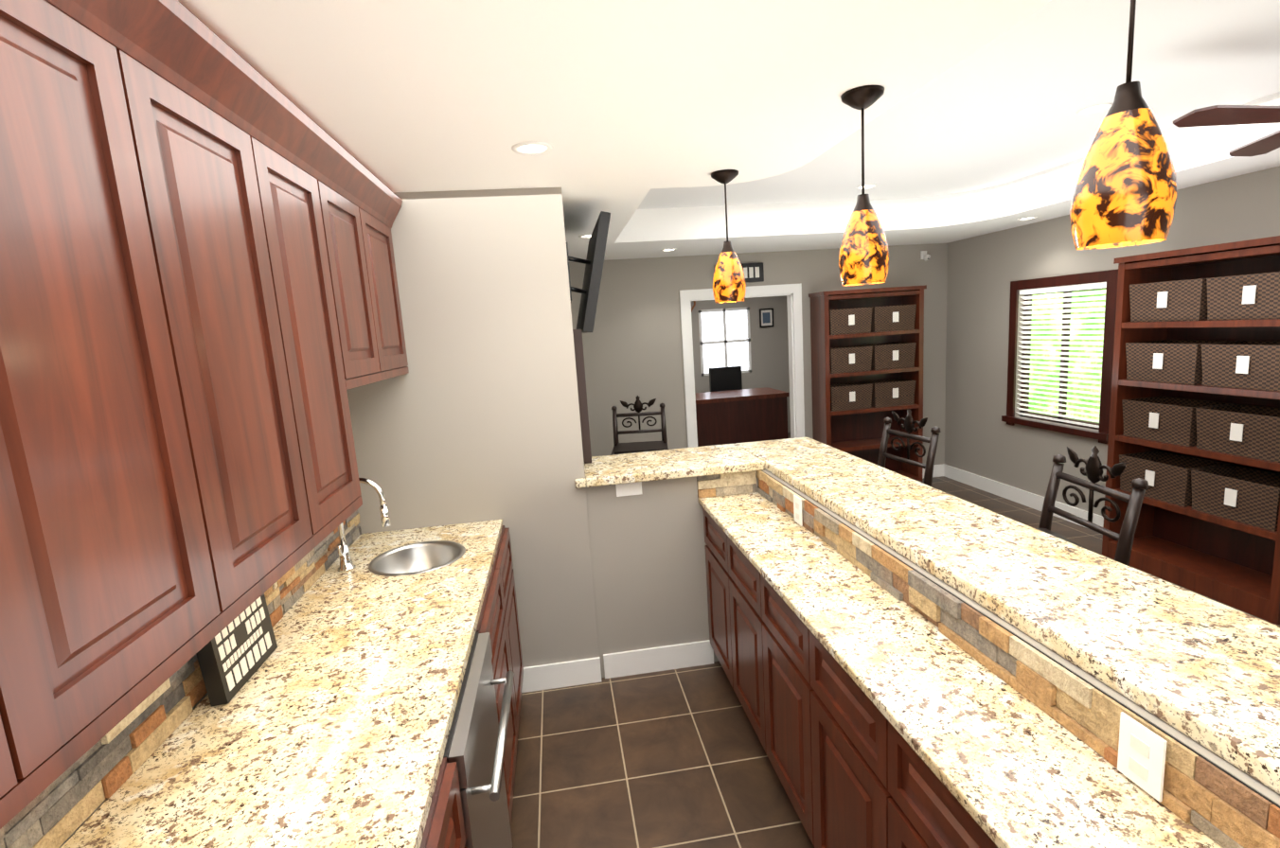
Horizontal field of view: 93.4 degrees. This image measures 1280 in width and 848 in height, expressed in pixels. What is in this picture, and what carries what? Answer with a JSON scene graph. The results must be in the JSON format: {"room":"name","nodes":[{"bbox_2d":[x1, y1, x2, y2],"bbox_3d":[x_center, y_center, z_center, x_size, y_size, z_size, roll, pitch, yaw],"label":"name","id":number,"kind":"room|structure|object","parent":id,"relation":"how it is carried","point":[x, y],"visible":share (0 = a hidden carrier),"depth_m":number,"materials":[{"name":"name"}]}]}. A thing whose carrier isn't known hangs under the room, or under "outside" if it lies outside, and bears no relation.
{"room":"kitchen","nodes":[
{"label":"kitchen","id":0,"kind":"room"},
{"bbox_2d":[58,539,355,847],"bbox_3d":[-1.046,0.483,0.213,0.120,2.680,5.310,-5,9,-8],"label":"wall","id":1,"kind":"structure","parent":0,"point":[202,699],"depth_m":1.23,"materials":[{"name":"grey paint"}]},
{"bbox_2d":[0,363,90,825],"bbox_3d":[-0.876,-0.029,0.396,0.297,1.010,0.572,-5,9,-8],"label":"upper cabinet","id":2,"kind":"object","parent":1,"relation":"attached to","point":[43,731],"depth_m":0.74,"materials":[{"name":"brown wood"}]},
{"bbox_2d":[0,0,253,746],"bbox_3d":[-0.939,-0.094,0.827,0.297,1.010,0.572,-5,9,-8],"label":"upper cabinet","id":3,"kind":"object","parent":1,"relation":"attached to","point":[201,326],"depth_m":0.91,"materials":[{"name":"brown wood"}]},
{"bbox_2d":[0,509,361,847],"bbox_3d":[-1.110,0.377,1.183,0.024,0.764,3.258,-5,9,-8],"label":"backsplash","id":4,"kind":"structure","parent":1,"relation":"attached to","point":[62,808],"depth_m":1.28,"materials":[{"name":"brown"}]},
{"bbox_2d":[155,49,329,598],"bbox_3d":[-1.002,-0.158,1.260,0.297,1.010,0.577,-5,9,-8],"label":"upper cabinet","id":5,"kind":"object","parent":1,"relation":"attached to","point":[227,178],"depth_m":1.34,"materials":[{"name":"brown wood"}]},
{"bbox_2d":[272,132,362,530],"bbox_3d":[-1.062,-0.220,1.678,0.297,1.010,0.540,-5,9,-8],"label":"upper cabinet","id":6,"kind":"object","parent":1,"relation":"attached to","point":[306,189],"depth_m":1.78,"materials":[{"name":"brown wood"}]},
{"bbox_2d":[329,174,390,382],"bbox_3d":[-1.137,-0.471,2.079,0.297,0.630,0.458,-5,9,-8],"label":"upper cabinet","id":7,"kind":"object","parent":1,"relation":"attached to","point":[353,214],"depth_m":2.18,"materials":[{"name":"brown wood"}]},
{"bbox_2d":[367,200,408,374],"bbox_3d":[-1.189,-0.525,2.438,0.297,0.630,0.511,-5,9,-8],"label":"upper cabinet","id":8,"kind":"object","parent":1,"relation":"attached to","point":[382,224],"depth_m":2.54,"materials":[{"name":"brown wood"}]},
{"bbox_2d":[346,187,599,667],"bbox_3d":[-1.098,-0.164,4.322,1.204,2.680,3.040,-5,9,-8],"label":"wall block","id":9,"kind":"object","parent":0,"point":[472,416],"visible":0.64,"depth_m":2.82,"materials":[{"name":"grey paint"}]},
{"bbox_2d":[566,211,610,463],"bbox_3d":[-0.296,-0.496,3.592,0.243,1.291,1.000,-5,9,-8],"label":"wall-mounted tv","id":10,"kind":"object","parent":9,"relation":"attached to","point":[593,261],"visible":0.79,"depth_m":3.16,"materials":[{"name":"black plastic"}]},
{"bbox_2d":[586,470,756,677],"bbox_3d":[0.185,0.767,3.186,0.870,1.034,0.140,-5,9,-8],"label":"wall","id":11,"kind":"structure","parent":0,"point":[648,543],"depth_m":3.09,"materials":[{"name":"grey paint"}]},
{"bbox_2d":[521,640,713,693],"bbox_3d":[-0.442,1.283,3.082,1.686,0.130,0.034,-5,9,-8],"label":"baseboard","id":12,"kind":"structure","parent":11,"relation":"attached to","point":[631,663],"depth_m":3.13,"materials":[{"name":"white wood"}]},
{"bbox_2d":[615,481,642,497],"bbox_3d":[-0.054,0.323,3.011,0.130,0.072,0.005,-5,9,-8],"label":"electrical outlet plate","id":13,"kind":"object","parent":11,"relation":"attached to","point":[631,488],"depth_m":3.01,"materials":[{"name":"white plastic"}]},
{"bbox_2d":[696,470,756,497],"bbox_3d":[0.444,0.304,3.071,0.304,0.118,0.022,-5,9,-8],"label":"backsplash","id":14,"kind":"structure","parent":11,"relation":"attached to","point":[727,484],"depth_m":3.06,"materials":[{"name":"brown"}]},
{"bbox_2d":[177,0,1279,262],"bbox_3d":[1.218,-1.199,1.757,5.284,0.340,8.420,-5,9,-8],"label":"ceiling","id":15,"kind":"structure","parent":0,"point":[645,117],"depth_m":2.06,"materials":[{"name":"white paint"}]},
{"bbox_2d":[511,141,553,155],"bbox_3d":[-0.381,-0.978,2.140,0.148,0.005,0.148,-5,9,-8],"label":"recessed light","id":16,"kind":"object","parent":15,"relation":"in","point":[532,148],"visible":1,"depth_m":2.14,"materials":[{"name":"white glass"}]},
{"bbox_2d":[578,233,591,238],"bbox_3d":[-0.355,-1.302,4.179,0.148,0.005,0.148,-5,9,-8],"label":"recessed light","id":17,"kind":"object","parent":15,"relation":"in","point":[588,236],"visible":0.58,"depth_m":4.18,"materials":[{"name":"white glass"}]},
{"bbox_2d":[660,248,676,251],"bbox_3d":[0.250,-1.505,5.207,0.148,0.005,0.148,-5,9,-8],"label":"recessed light","id":18,"kind":"object","parent":15,"relation":"in","point":[670,249],"visible":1,"depth_m":5.20,"materials":[{"name":"white glass"}]},
{"bbox_2d":[711,169,746,302],"bbox_3d":[0.394,-0.838,2.723,0.150,0.564,0.150,-5,9,-8],"label":"pendant light","id":19,"kind":"object","parent":15,"relation":"hanging from","point":[729,285],"visible":1,"depth_m":2.69,"materials":[{"name":"orange glass"}]},
{"bbox_2d":[838,85,888,285],"bbox_3d":[0.690,-0.721,1.864,0.150,0.564,0.150,-5,9,-8],"label":"pendant light","id":20,"kind":"object","parent":15,"relation":"hanging from","point":[863,257],"visible":1,"depth_m":1.84,"materials":[{"name":"orange glass"}]},
{"bbox_2d":[855,183,877,189],"bbox_3d":[1.619,-1.696,4.305,0.148,0.005,0.148,-5,9,-8],"label":"recessed light","id":21,"kind":"object","parent":15,"relation":"in","point":[869,186],"visible":0.83,"depth_m":4.30,"materials":[{"name":"white glass"}]},
{"bbox_2d":[1015,216,1038,220],"bbox_3d":[3.038,-1.612,4.728,0.148,0.005,0.148,-5,9,-8],"label":"recessed light","id":22,"kind":"object","parent":15,"relation":"in","point":[1026,218],"visible":1,"depth_m":4.72,"materials":[{"name":"white glass"}]},
{"bbox_2d":[1076,102,1112,114],"bbox_3d":[2.178,-1.507,2.882,0.148,0.005,0.148,-5,9,-8],"label":"recessed light","id":23,"kind":"object","parent":15,"relation":"in","point":[1095,108],"visible":0.92,"depth_m":2.88,"materials":[{"name":"white glass"}]},
{"bbox_2d":[1069,0,1177,249],"bbox_3d":[0.849,-0.602,1.047,0.150,0.564,0.150,-5,9,-8],"label":"pendant light","id":24,"kind":"object","parent":15,"relation":"hanging from","point":[1125,192],"visible":1,"depth_m":1.03,"materials":[{"name":"orange glass"}]},
{"bbox_2d":[1173,105,1279,156],"bbox_3d":[2.545,-1.271,2.307,1.055,0.339,1.218,-5,9,-8],"label":"ceiling fan","id":25,"kind":"object","parent":15,"relation":"hanging from","point":[1224,115],"visible":1,"depth_m":2.29,"materials":[{"name":"brown wood"}]},
{"bbox_2d":[690,295,790,432],"bbox_3d":[1.132,-0.975,9.295,3.520,2.440,0.100,-5,9,-8],"label":"wall","id":26,"kind":"structure","parent":0,"point":[770,355],"depth_m":9.28,"materials":[{"name":"grey paint"}]},
{"bbox_2d":[698,306,751,376],"bbox_3d":[1.303,-1.266,9.264,0.800,1.000,0.085,-5,9,-8],"label":"window","id":27,"kind":"structure","parent":26,"relation":"in","point":[724,337],"depth_m":9.27,"materials":[{"name":"white glass"}]},
{"bbox_2d":[759,308,773,327],"bbox_3d":[1.942,-1.630,9.250,0.220,0.280,0.022,-5,9,-8],"label":"framed picture","id":28,"kind":"object","parent":26,"relation":"attached to","point":[766,317],"visible":0.92,"depth_m":9.25,"materials":[{"name":"black plastic"}]},
{"bbox_2d":[568,243,947,464],"bbox_3d":[1.303,-0.604,6.107,4.080,2.680,0.100,-5,9,-8],"label":"wall","id":29,"kind":"structure","parent":0,"point":[632,346],"depth_m":5.91,"materials":[{"name":"grey paint"}]},
{"bbox_2d":[714,262,764,283],"bbox_3d":[0.967,-1.466,5.861,0.480,0.180,0.031,-5,9,-8],"label":"sign","id":30,"kind":"object","parent":29,"relation":"attached to","point":[753,272],"visible":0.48,"depth_m":5.87,"materials":[{"name":"black plastic"}]},
{"bbox_2d":[679,283,804,447],"bbox_3d":[1.051,-0.303,6.105,1.230,2.120,0.120,-5,9,-8],"label":"door frame","id":31,"kind":"structure","parent":29,"relation":"attached to","point":[792,293],"depth_m":5.99,"materials":[{"name":"white wood"}]},
{"bbox_2d":[920,250,930,261],"bbox_3d":[2.883,-1.697,6.071,0.060,0.099,0.098,-5,9,-8],"label":"security camera","id":32,"kind":"object","parent":29,"relation":"attached to","point":[924,256],"visible":1,"depth_m":6.09,"materials":[{"name":"white plastic"}]},
{"bbox_2d":[922,464,942,479],"bbox_3d":[2.493,0.566,6.394,1.546,0.130,0.014,-5,9,-8],"label":"baseboard","id":33,"kind":"structure","parent":29,"relation":"attached to","point":[937,469],"depth_m":6.48,"materials":[{"name":"white wood"}]},
{"bbox_2d":[510,432,1279,847],"bbox_3d":[1.160,1.179,3.747,5.644,0.080,11.800,-5,9,-8],"label":"floor","id":34,"kind":"structure","parent":0,"point":[675,758],"depth_m":2.49,"materials":[{"name":"tile"}]},
{"bbox_2d":[419,757,466,847],"bbox_3d":[-0.696,1.217,1.187,0.696,0.884,0.325,-5,9,-8],"label":"base cabinet","id":35,"kind":"object","parent":34,"relation":"on","point":[444,826],"depth_m":1.23,"materials":[{"name":"brown wood"}]},
{"bbox_2d":[60,519,502,847],"bbox_3d":[-0.757,0.741,1.287,0.653,0.030,3.257,-5,9,-8],"label":"countertop","id":36,"kind":"structure","parent":35,"relation":"on","point":[328,725],"depth_m":1.40,"materials":[{"name":"stone"}]},
{"bbox_2d":[195,593,277,707],"bbox_3d":[-1.098,0.536,1.628,0.062,0.311,0.280,-5,9,-8],"label":"sign","id":37,"kind":"object","parent":36,"relation":"on","point":[236,653],"visible":0.52,"depth_m":1.59,"materials":[{"name":"black plastic"}]},
{"bbox_2d":[337,478,390,571],"bbox_3d":[-1.100,0.392,2.365,0.218,0.364,0.099,-5,9,-8],"label":"faucet","id":38,"kind":"object","parent":36,"relation":"on","point":[346,564],"visible":0.65,"depth_m":2.37,"materials":[{"name":"silver metal"}]},
{"bbox_2d":[368,540,465,576],"bbox_3d":[-0.906,0.624,2.486,0.378,0.166,0.378,-5,9,-8],"label":"sink","id":39,"kind":"object","parent":36,"relation":"in","point":[417,558],"visible":0.42,"depth_m":2.61,"materials":[{"name":"silver metal"}]},
{"bbox_2d":[443,631,514,847],"bbox_3d":[-0.702,1.096,1.631,0.726,0.779,0.570,-5,9,-8],"label":"dishwasher","id":40,"kind":"object","parent":35,"relation":"in","point":[475,747],"visible":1,"depth_m":1.57,"materials":[{"name":"silver metal"}]},
{"bbox_2d":[610,395,668,455],"bbox_3d":[0.010,0.374,5.208,0.534,1.200,0.528,-3,9,2],"label":"bar stool","id":41,"kind":"object","parent":34,"relation":"on","point":[632,447],"visible":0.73,"depth_m":5.34,"materials":[{"name":"black metal"}]},
{"bbox_2d":[702,507,725,672],"bbox_3d":[0.526,0.863,2.921,0.292,0.884,0.496,-5,9,-8],"label":"base cabinet","id":42,"kind":"object","parent":34,"relation":"on","point":[713,555],"depth_m":2.99,"materials":[{"name":"brown wood"}]},
{"bbox_2d":[717,525,755,731],"bbox_3d":[0.584,0.921,2.526,0.292,0.884,0.555,-5,9,-8],"label":"base cabinet","id":43,"kind":"object","parent":34,"relation":"on","point":[736,585],"depth_m":2.61,"materials":[{"name":"brown wood"}]},
{"bbox_2d":[694,387,789,446],"bbox_3d":[0.867,0.080,7.703,1.900,0.890,0.750,-5,9,-8],"label":"office desk","id":44,"kind":"object","parent":34,"relation":"on","point":[736,417],"visible":0.4,"depth_m":7.38,"materials":[{"name":"brown wood"}]},
{"bbox_2d":[709,365,742,391],"bbox_3d":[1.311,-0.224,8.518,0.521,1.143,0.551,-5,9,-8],"label":"computer monitor","id":45,"kind":"object","parent":44,"relation":"on","point":[725,379],"visible":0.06,"depth_m":8.64,"materials":[{"name":"black plastic"}]},
{"bbox_2d":[747,560,800,820],"bbox_3d":[0.645,0.984,2.102,0.292,0.884,0.555,-5,9,-8],"label":"base cabinet","id":46,"kind":"object","parent":34,"relation":"on","point":[772,618],"depth_m":2.17,"materials":[{"name":"brown wood"}]},
{"bbox_2d":[793,612,865,847],"bbox_3d":[0.707,1.047,1.678,0.292,0.884,0.555,-5,9,-8],"label":"base cabinet","id":47,"kind":"object","parent":34,"relation":"on","point":[852,770],"depth_m":1.74,"materials":[{"name":"brown wood"}]},
{"bbox_2d":[808,284,926,481],"bbox_3d":[2.285,-0.324,6.061,1.050,2.015,0.340,-5,9,-8],"label":"bookcase","id":48,"kind":"object","parent":34,"relation":"on","point":[866,345],"visible":0.9,"depth_m":5.94,"materials":[{"name":"brown wood"}]},
{"bbox_2d":[877,408,941,487],"bbox_3d":[1.448,0.519,3.692,0.528,1.200,0.534,-6,9,-13],"label":"bar stool","id":49,"kind":"object","parent":34,"relation":"on","point":[908,427],"visible":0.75,"depth_m":3.64,"materials":[{"name":"black metal"}]},
{"bbox_2d":[865,695,994,847],"bbox_3d":[0.768,1.110,1.254,0.292,0.884,0.555,-5,9,-8],"label":"base cabinet","id":50,"kind":"object","parent":34,"relation":"on","point":[907,806],"depth_m":1.34,"materials":[{"name":"brown wood"}]},
{"bbox_2d":[698,492,1223,847],"bbox_3d":[0.645,0.565,1.818,0.329,0.030,2.607,-5,9,-8],"label":"countertop","id":51,"kind":"structure","parent":50,"relation":"on","point":[1008,766],"depth_m":1.30,"materials":[{"name":"stone"}]},
{"bbox_2d":[1035,445,1148,566],"bbox_3d":[1.639,0.693,2.517,0.528,1.200,0.534,-4,9,0],"label":"bar stool","id":52,"kind":"object","parent":34,"relation":"on","point":[1094,467],"visible":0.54,"depth_m":2.42,"materials":[{"name":"black metal"}]},
{"bbox_2d":[1102,235,1279,624],"bbox_3d":[3.431,-0.019,3.597,0.380,2.035,1.080,-5,9,-8],"label":"bookcase","id":53,"kind":"object","parent":34,"relation":"on","point":[1194,435],"visible":0.98,"depth_m":3.61,"materials":[{"name":"brown wood"}]},
{"bbox_2d":[756,469,1279,805],"bbox_3d":[0.917,0.923,1.896,0.165,1.034,2.920,-5,9,-8],"label":"wall","id":54,"kind":"structure","parent":0,"point":[1257,786],"depth_m":1.21,"materials":[{"name":"grey paint"}]},
{"bbox_2d":[574,437,1279,794],"bbox_3d":[0.565,0.420,1.755,1.410,0.045,3.610,-5,9,-8],"label":"bar","id":55,"kind":"object","parent":54,"relation":"on","point":[1201,670],"visible":0.94,"depth_m":1.46,"materials":[{"name":"beige stone"}]},
{"bbox_2d":[756,470,1279,847],"bbox_3d":[0.791,0.478,1.826,0.024,0.118,2.606,-5,9,-8],"label":"stone","id":56,"kind":"object","parent":54,"relation":"attached to","point":[1220,807],"visible":0.96,"depth_m":1.26,"materials":[{"name":"brown"}]},
{"bbox_2d":[793,495,802,526],"bbox_3d":[0.668,0.366,2.553,0.006,0.115,0.080,-5,9,-8],"label":"electrical outlet plate","id":57,"kind":"object","parent":56,"relation":"attached to","point":[797,502],"depth_m":2.54,"materials":[{"name":"white plastic"}]},
{"bbox_2d":[1117,712,1166,801],"bbox_3d":[0.884,0.587,1.065,0.006,0.115,0.080,-5,9,-8],"label":"electrical outlet plate","id":58,"kind":"object","parent":56,"relation":"attached to","point":[1141,758],"depth_m":1.06,"materials":[{"name":"white plastic"}]},
{"bbox_2d":[944,165,1279,515],"bbox_3d":[3.842,-0.177,2.352,0.120,2.680,8.300,-5,9,-8],"label":"wall","id":59,"kind":"structure","parent":0,"point":[982,438],"depth_m":5.35,"materials":[{"name":"grey paint"}]},
{"bbox_2d":[942,463,1103,528],"bbox_3d":[3.864,1.093,2.492,0.014,0.130,8.199,-5,9,-8],"label":"baseboard","id":60,"kind":"structure","parent":59,"relation":"attached to","point":[1020,496],"depth_m":5.55,"materials":[{"name":"white wood"}]},
{"bbox_2d":[1001,268,1118,444],"bbox_3d":[3.427,-0.557,4.926,0.140,1.280,1.070,-5,9,-8],"label":"window","id":61,"kind":"structure","parent":59,"relation":"in","point":[1107,280],"depth_m":4.88,"materials":[{"name":"brown wood"}]},
{"label":"outside","id":62,"kind":"structure","parent":0,"visible":0},
{"bbox_2d":[1028,288,1106,420],"bbox_3d":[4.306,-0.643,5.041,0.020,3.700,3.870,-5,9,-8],"label":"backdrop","id":63,"kind":"structure","parent":62,"point":[1069,377],"depth_m":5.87,"materials":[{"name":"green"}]}
]}

